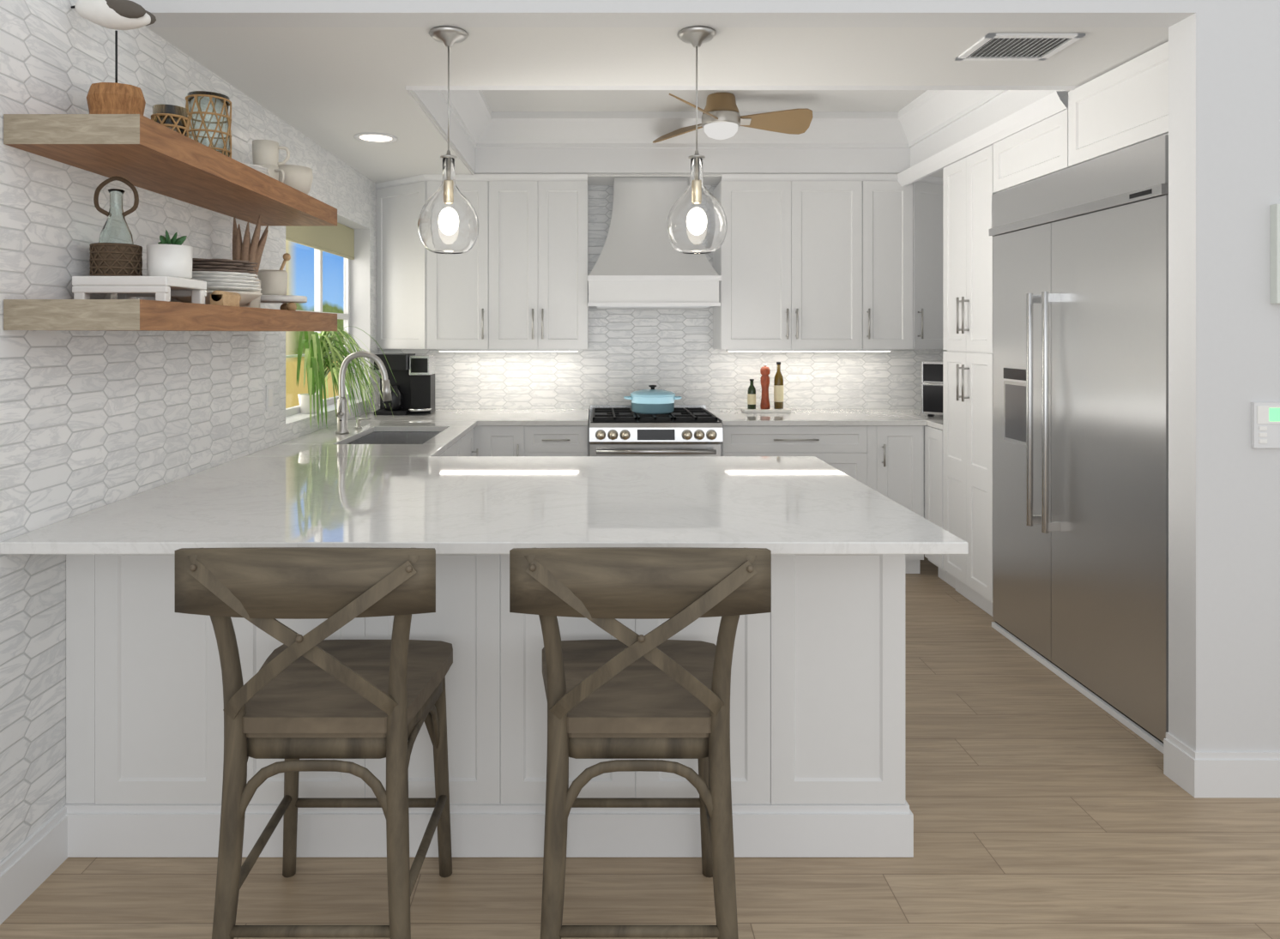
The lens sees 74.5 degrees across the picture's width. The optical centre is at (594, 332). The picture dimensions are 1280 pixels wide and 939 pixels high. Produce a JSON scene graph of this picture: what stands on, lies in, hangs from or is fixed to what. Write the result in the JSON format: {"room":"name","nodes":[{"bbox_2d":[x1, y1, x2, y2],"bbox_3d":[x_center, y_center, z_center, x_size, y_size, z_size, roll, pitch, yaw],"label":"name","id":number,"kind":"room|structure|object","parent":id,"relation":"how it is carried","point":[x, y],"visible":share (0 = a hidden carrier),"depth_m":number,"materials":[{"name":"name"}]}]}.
{"room":"kitchen","nodes":[
{"label":"kitchen","id":0,"kind":"room"},
{"bbox_2d":[0,0,378,863],"bbox_3d":[-1.450,-0.045,1.820,0.001,2.950,7.640,0,0,0],"label":"tiled wall","id":1,"kind":"structure","parent":0,"point":[89,420],"depth_m":2.37,"materials":[{"name":"tile"}]},
{"bbox_2d":[0,806,67,925],"bbox_3d":[-1.442,1.363,0.149,0.016,0.135,4.298,0,0,0],"label":"baseboard","id":2,"kind":"structure","parent":1,"relation":"attached to","point":[31,865],"depth_m":2.15,"materials":[{"name":"white wood"}]},
{"bbox_2d":[3,299,337,331],"bbox_3d":[-1.281,-0.044,2.850,0.334,0.076,1.580,0,0,0],"label":"floating shelf","id":3,"kind":"object","parent":1,"relation":"attached to","point":[123,315],"visible":1,"depth_m":2.11,"materials":[{"name":"brown wood"}]},
{"bbox_2d":[72,276,206,304],"bbox_3d":[-1.295,-0.119,2.410,0.260,0.072,0.240,0,0,0],"label":"tray","id":4,"kind":"object","parent":3,"relation":"on","point":[162,288],"visible":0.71,"depth_m":2.29,"materials":[{"name":"wood"}]},
{"bbox_2d":[89,175,142,276],"bbox_3d":[-1.365,-0.301,2.400,0.133,0.291,0.133,0,0,0],"label":"glass carafe","id":5,"kind":"object","parent":4,"relation":"on","point":[115,250],"visible":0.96,"depth_m":2.37,"materials":[{"name":"clear glass"}]},
{"bbox_2d":[146,229,193,278],"bbox_3d":[-1.232,-0.226,2.440,0.120,0.140,0.120,0,0,0],"label":"succulent","id":6,"kind":"object","parent":4,"relation":"on","point":[166,256],"visible":0.9,"depth_m":2.40,"materials":[{"name":"white ceramic"}]},
{"bbox_2d":[172,258,262,307],"bbox_3d":[-1.290,-0.163,2.860,0.300,0.159,0.300,0,0,0],"label":"plates","id":7,"kind":"object","parent":3,"relation":"on","point":[227,275],"visible":0.6,"depth_m":2.77,"materials":[{"name":"beige ceramic"}]},
{"bbox_2d":[210,290,241,306],"bbox_3d":[-1.160,-0.106,2.650,0.040,0.047,0.140,0,0,0],"label":"paddle","id":8,"kind":"object","parent":3,"relation":"on","point":[222,298],"visible":0.92,"depth_m":2.60,"materials":[{"name":"beige wood"}]},
{"bbox_2d":[232,215,268,307],"bbox_3d":[-1.285,-0.258,3.130,0.133,0.350,0.142,0,0,0],"label":"wooden utensils","id":9,"kind":"object","parent":3,"relation":"on","point":[247,250],"visible":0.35,"depth_m":3.11,"materials":[{"name":"brown wood"}]},
{"bbox_2d":[257,253,307,310],"bbox_3d":[-1.290,-0.202,3.420,0.230,0.238,0.230,0,0,0],"label":"pestle","id":10,"kind":"object","parent":3,"relation":"on","point":[274,286],"visible":0.71,"depth_m":3.37,"materials":[{"name":"beige wood"}]},
{"bbox_2d":[3,114,337,225],"bbox_3d":[-1.281,-0.499,2.850,0.334,0.074,1.580,0,0,0],"label":"floating shelf","id":11,"kind":"object","parent":1,"relation":"attached to","point":[141,151],"visible":0.9,"depth_m":2.35,"materials":[{"name":"brown wood"}]},
{"bbox_2d":[70,0,156,115],"bbox_3d":[-1.352,-0.733,2.330,0.246,0.393,0.124,0,0,0],"label":"bird","id":12,"kind":"object","parent":11,"relation":"on","point":[110,98],"visible":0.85,"depth_m":2.29,"materials":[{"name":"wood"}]},
{"bbox_2d":[150,104,188,137],"bbox_3d":[-1.262,-0.602,2.500,0.103,0.130,0.103,0,0,0],"label":"glass votive","id":13,"kind":"object","parent":11,"relation":"on","point":[172,117],"visible":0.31,"depth_m":2.46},
{"bbox_2d":[185,90,231,157],"bbox_3d":[-1.306,-0.662,2.800,0.185,0.250,0.143,0,0,0],"label":"hurricane vase","id":14,"kind":"object","parent":11,"relation":"on","point":[208,117],"visible":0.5,"depth_m":2.75,"materials":[{"name":"clear glass"}]},
{"bbox_2d":[242,163,269,175],"bbox_3d":[-1.285,-0.566,3.030,0.210,0.058,0.210,0,0,0],"label":"decor plates scalloped upper","id":15,"kind":"object","parent":11,"relation":"on","point":[261,169],"visible":0.08,"depth_m":3.00,"materials":[{"name":"white ceramic"}]},
{"bbox_2d":[252,139,289,182],"bbox_3d":[-1.240,-0.633,3.220,0.136,0.192,0.095,0,0,0],"label":"mug","id":16,"kind":"object","parent":11,"relation":"on","point":[265,153],"visible":0.62,"depth_m":3.19,"materials":[{"name":"beige ceramic"}]},
{"bbox_2d":[277,164,313,194],"bbox_3d":[-1.245,-0.605,3.440,0.176,0.135,0.176,0,0,0],"label":"mug","id":17,"kind":"object","parent":11,"relation":"on","point":[299,178],"visible":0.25,"depth_m":3.38,"materials":[{"name":"beige ceramic"}]},
{"bbox_2d":[265,384,273,411],"bbox_3d":[-1.446,0.290,3.745,0.008,0.115,0.075,0,0,0],"label":"outlet","id":18,"kind":"object","parent":1,"relation":"attached to","point":[269,397],"visible":1,"depth_m":3.73,"materials":[{"name":"white plastic"}]},
{"bbox_2d":[285,214,369,424],"bbox_3d":[-1.530,-0.120,4.690,0.160,1.100,1.480,0,0,0],"label":"window","id":19,"kind":"structure","parent":1,"relation":"in","point":[347,239],"depth_m":5.30,"materials":[{"name":"white paint"}]},
{"bbox_2d":[296,326,396,428],"bbox_3d":[-1.333,0.225,4.510,0.504,0.529,0.877,0,0,0],"label":"potted plant","id":20,"kind":"object","parent":19,"relation":"on","point":[319,359],"visible":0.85,"depth_m":4.43,"materials":[{"name":"green plant"}]},
{"bbox_2d":[0,554,1279,938],"bbox_3d":[1.025,1.430,1.870,5.550,0.001,7.740,0,0,0],"label":"floor","id":21,"kind":"structure","parent":0,"point":[1043,801],"depth_m":2.23,"materials":[{"name":"brown wood"}]},
{"bbox_2d":[174,547,452,938],"bbox_3d":[-0.600,0.936,1.978,0.542,0.991,0.558,0,0,0],"label":"bar stool","id":22,"kind":"object","parent":21,"relation":"on","point":[313,694],"visible":1,"depth_m":1.79,"materials":[{"name":"brown wood"}]},
{"bbox_2d":[439,447,449,456],"bbox_3d":[-1.076,0.985,3.696,0.743,0.886,0.508,0,0,0],"label":"base cabinet","id":23,"kind":"object","parent":21,"relation":"on","point":[446,453],"depth_m":4.01,"materials":[{"name":"white paint"}]},
{"bbox_2d":[449,437,463,456],"bbox_3d":[-1.076,0.985,4.190,0.743,0.886,0.480,0,0,0],"label":"base cabinet","id":24,"kind":"object","parent":21,"relation":"on","point":[456,449],"depth_m":4.35,"materials":[{"name":"white paint"}]},
{"bbox_2d":[463,428,476,456],"bbox_3d":[-1.076,0.985,4.665,0.743,0.886,0.470,0,0,0],"label":"base cabinet","id":25,"kind":"object","parent":21,"relation":"on","point":[463,446],"depth_m":4.76,"materials":[{"name":"white paint"}]},
{"bbox_2d":[64,554,913,857],"bbox_3d":[-0.290,0.985,2.864,2.316,0.886,1.152,0,0,0],"label":"base cabinet","id":26,"kind":"object","parent":21,"relation":"on","point":[818,719],"visible":0.52,"depth_m":2.30,"materials":[{"name":"white paint"}]},
{"bbox_2d":[0,409,483,554],"bbox_3d":[-1.058,0.525,3.841,0.780,0.030,3.593,0,0,0],"label":"countertop","id":27,"kind":"structure","parent":26,"relation":"on","point":[327,487],"depth_m":2.57,"materials":[{"name":"white stone"}]},
{"bbox_2d":[335,350,392,434],"bbox_3d":[-1.167,0.301,4.323,0.285,0.416,0.328,0,0,0],"label":"pull-down faucet","id":28,"kind":"object","parent":27,"relation":"on","point":[341,414],"visible":1,"depth_m":4.24,"materials":[{"name":"silver metal"}]},
{"bbox_2d":[347,431,441,444],"bbox_3d":[-0.995,0.641,4.218,0.434,0.201,0.759,0,0,0],"label":"undermount sink","id":29,"kind":"object","parent":27,"relation":"in","point":[398,437],"visible":0.02,"depth_m":4.58,"materials":[{"name":"silver metal"}]},
{"bbox_2d":[374,353,434,415],"bbox_3d":[-1.186,0.322,5.287,0.348,0.375,0.305,0,0,0],"label":"coffee maker","id":30,"kind":"object","parent":27,"relation":"on","point":[413,385],"visible":0.83,"depth_m":5.28,"materials":[{"name":"plastic"}]},
{"bbox_2d":[301,450,401,453],"bbox_3d":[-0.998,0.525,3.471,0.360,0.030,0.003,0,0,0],"label":"countertop","id":31,"kind":"structure","parent":26,"relation":"on","point":[303,451],"depth_m":3.60,"materials":[{"name":"white stone"}]},
{"bbox_2d":[394,409,466,416],"bbox_3d":[-0.998,0.525,5.258,0.360,0.030,0.761,0,0,0],"label":"countertop","id":32,"kind":"structure","parent":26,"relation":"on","point":[437,412],"depth_m":5.29,"materials":[{"name":"white stone"}]},
{"bbox_2d":[480,409,589,425],"bbox_3d":[-0.352,0.525,5.258,0.632,0.030,0.761,0,0,0],"label":"countertop","id":33,"kind":"structure","parent":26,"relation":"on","point":[492,417],"depth_m":5.07,"materials":[{"name":"white stone"}]},
{"bbox_2d":[308,450,967,554],"bbox_3d":[0.121,0.525,2.758,1.578,0.030,1.428,0,0,0],"label":"countertop","id":34,"kind":"structure","parent":26,"relation":"on","point":[446,504],"depth_m":2.43,"materials":[{"name":"white stone"}]},
{"bbox_2d":[706,409,942,425],"bbox_3d":[1.669,0.525,5.252,1.857,0.030,0.773,0,0,0],"label":"countertop","id":35,"kind":"structure","parent":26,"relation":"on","point":[727,417],"depth_m":5.07,"materials":[{"name":"white stone"}]},
{"bbox_2d":[921,360,942,416],"bbox_3d":[2.267,0.342,5.090,0.460,0.335,0.387,0,0,40],"label":"toaster oven","id":36,"kind":"object","parent":35,"relation":"on","point":[932,388],"visible":0.35,"depth_m":5.07,"materials":[{"name":"silver metal"}]},
{"bbox_2d":[926,419,942,429],"bbox_3d":[2.262,0.525,4.763,0.671,0.030,0.203,0,0,0],"label":"countertop","id":37,"kind":"structure","parent":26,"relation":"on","point":[938,424],"depth_m":4.81,"materials":[{"name":"white stone"}]},
{"bbox_2d":[473,425,528,456],"bbox_3d":[-0.566,0.985,5.268,0.317,0.886,0.737,0,0,0],"label":"base cabinet","id":38,"kind":"object","parent":21,"relation":"on","point":[490,440],"depth_m":4.90,"materials":[{"name":"white paint"}]},
{"bbox_2d":[528,425,588,456],"bbox_3d":[-0.223,0.985,5.268,0.369,0.886,0.737,0,0,0],"label":"base cabinet","id":39,"kind":"object","parent":21,"relation":"on","point":[543,440],"depth_m":4.90,"materials":[{"name":"white paint"}]},
{"bbox_2d":[509,547,771,938],"bbox_3d":[0.095,0.936,1.978,0.542,0.991,0.558,0,0,0],"label":"bar stool","id":40,"kind":"object","parent":21,"relation":"on","point":[655,693],"visible":1,"depth_m":1.78,"materials":[{"name":"brown wood"}]},
{"bbox_2d":[589,404,723,456],"bbox_3d":[0.352,0.954,5.192,0.765,0.947,0.837,0,0,0],"label":"range","id":41,"kind":"object","parent":21,"relation":"on","point":[679,431],"visible":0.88,"depth_m":4.84,"materials":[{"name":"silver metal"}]},
{"bbox_2d":[623,385,682,414],"bbox_3d":[0.360,0.408,5.200,0.356,0.170,0.278,0,0,0],"label":"cooking pot","id":42,"kind":"object","parent":41,"relation":"on","point":[652,401],"visible":1,"depth_m":5.09,"materials":[{"name":"metal"}]},
{"bbox_2d":[720,425,881,494],"bbox_3d":[1.195,0.985,5.268,0.902,0.886,0.737,0,0,0],"label":"base cabinet","id":43,"kind":"object","parent":21,"relation":"on","point":[855,451],"depth_m":4.90,"materials":[{"name":"white paint"}]},
{"bbox_2d":[881,425,923,573],"bbox_3d":[1.759,0.985,5.268,0.337,0.886,0.737,0,0,0],"label":"base cabinet","id":44,"kind":"object","parent":21,"relation":"on","point":[887,461],"depth_m":4.91,"materials":[{"name":"white paint"}]},
{"bbox_2d":[924,425,955,589],"bbox_3d":[2.264,0.985,4.791,0.667,0.886,0.254,0,0,0],"label":"base cabinet","id":45,"kind":"object","parent":21,"relation":"on","point":[933,474],"visible":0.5,"depth_m":4.79,"materials":[{"name":"white paint"}]},
{"bbox_2d":[942,144,996,616],"bbox_3d":[2.246,0.255,4.370,0.703,2.346,0.579,0,0,0],"label":"pantry","id":46,"kind":"object","parent":21,"relation":"on","point":[968,187],"visible":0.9,"depth_m":4.34,"materials":[{"name":"white paint"}]},
{"bbox_2d":[989,134,1168,754],"bbox_3d":[2.228,0.379,3.457,0.738,2.097,1.243,0,0,0],"label":"built-in refrigerator","id":47,"kind":"object","parent":21,"relation":"on","point":[1080,428],"visible":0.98,"depth_m":3.29,"materials":[{"name":"silver metal"}]},
{"bbox_2d":[147,27,1168,185],"bbox_3d":[0.575,-0.990,4.183,4.050,0.001,2.915,0,0,0],"label":"ceiling","id":48,"kind":"structure","parent":0,"point":[334,91],"depth_m":3.10,"materials":[{"name":"paint"}]},
{"bbox_2d":[353,132,398,143],"bbox_3d":[-1.107,-0.986,4.255,0.216,0.007,0.216,0,0,0],"label":"recessed light","id":49,"kind":"object","parent":48,"relation":"in","point":[376,137],"visible":0.96,"depth_m":4.25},
{"bbox_2d":[417,25,479,253],"bbox_3d":[-0.481,-0.626,2.772,0.201,0.725,0.201,0,0,0],"label":"pendant light","id":50,"kind":"object","parent":48,"relation":"hanging from","point":[448,221],"visible":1,"depth_m":2.71,"materials":[{"name":"clear glass"}]},
{"bbox_2d":[666,25,727,253],"bbox_3d":[0.337,-0.626,2.772,0.201,0.725,0.201,0,0,0],"label":"pendant light","id":51,"kind":"object","parent":48,"relation":"hanging from","point":[697,221],"visible":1,"depth_m":2.71,"materials":[{"name":"clear glass"}]},
{"bbox_2d":[405,85,1080,176],"bbox_3d":[0.612,-1.164,4.315,2.740,0.372,1.894,0,0,0],"label":"ceiling tray","id":52,"kind":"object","parent":48,"relation":"attached to","point":[620,129],"visible":0.31,"depth_m":5.13,"materials":[{"name":"paint"}]},
{"bbox_2d":[652,92,812,143],"bbox_3d":[0.798,-1.226,4.780,0.886,0.245,0.917,0,0,0],"label":"ceiling fan","id":53,"kind":"object","parent":52,"relation":"hanging from","point":[722,118],"visible":0.98,"depth_m":4.75,"materials":[{"name":"light brown wood"},{"name":"brushed nickel"},{"name":"frosted white glass"}]},
{"bbox_2d":[897,90,1069,187],"bbox_3d":[1.919,-0.953,4.358,0.067,0.070,1.844,0,0,0],"label":"crown molding","id":54,"kind":"structure","parent":48,"relation":"attached to","point":[1047,106],"depth_m":4.08,"materials":[{"name":"white wood"}]},
{"bbox_2d":[954,33,1085,60],"bbox_3d":[1.460,-0.984,2.902,0.320,0.011,0.255,0,0,0],"label":"ceiling vent","id":55,"kind":"object","parent":48,"relation":"in","point":[1016,46],"visible":1,"depth_m":2.89,"materials":[{"name":"white metal"}]},
{"bbox_2d":[378,185,947,518],"bbox_3d":[0.575,-0.045,5.640,4.050,2.950,0.001,0,0,0],"label":"tiled wall","id":56,"kind":"structure","parent":0,"point":[627,353],"depth_m":5.64,"materials":[{"name":"tile"}]},
{"bbox_2d":[587,177,721,309],"bbox_3d":[0.361,-0.571,5.350,0.805,0.830,0.574,0,0,0],"label":"range hood","id":57,"kind":"object","parent":56,"relation":"attached to","point":[642,263],"visible":0.83,"depth_m":5.16,"materials":[{"name":"paint"}]},
{"bbox_2d":[129,0,1279,751],"bbox_3d":[1.175,-0.045,2.663,5.250,2.950,0.125,0,0,0],"label":"wall","id":58,"kind":"structure","parent":0,"point":[1223,374],"depth_m":2.60,"materials":[{"name":"white paint"}]},
{"bbox_2d":[1163,732,1279,797],"bbox_3d":[2.822,1.363,2.654,1.956,0.135,0.140,0,0,0],"label":"baseboard","id":59,"kind":"structure","parent":58,"relation":"attached to","point":[1192,772],"depth_m":2.58,"materials":[{"name":"white wood"}]},
{"bbox_2d":[1250,402,1279,447],"bbox_3d":[2.078,0.285,2.592,0.095,0.140,0.014,0,0,0],"label":"thermostat","id":60,"kind":"object","parent":58,"relation":"attached to","point":[1264,425],"visible":1,"depth_m":2.59,"materials":[{"name":"white plastic"}]},
{"bbox_2d":[1270,204,1279,303],"bbox_3d":[2.420,-0.242,2.586,0.660,0.305,0.027,0,0,0],"label":"framed art","id":61,"kind":"object","parent":58,"relation":"attached to","point":[1275,253],"visible":1,"depth_m":2.58},
{"label":"outside","id":62,"kind":"structure","parent":0,"visible":0},
{"bbox_2d":[285,240,344,408],"bbox_3d":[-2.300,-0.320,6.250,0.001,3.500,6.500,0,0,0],"label":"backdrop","id":63,"kind":"structure","parent":62,"point":[297,249],"depth_m":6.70,"materials":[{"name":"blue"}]},
{"label":"wall","id":64,"kind":"structure","parent":0,"visible":0},
{"bbox_2d":[993,41,1168,193],"bbox_3d":[2.264,-0.830,3.403,0.665,0.312,1.350,0,0,0],"label":"upper cabinet","id":65,"kind":"object","parent":64,"relation":"attached to","point":[1122,106],"visible":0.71,"depth_m":3.25,"materials":[{"name":"white paint"}]}
]}

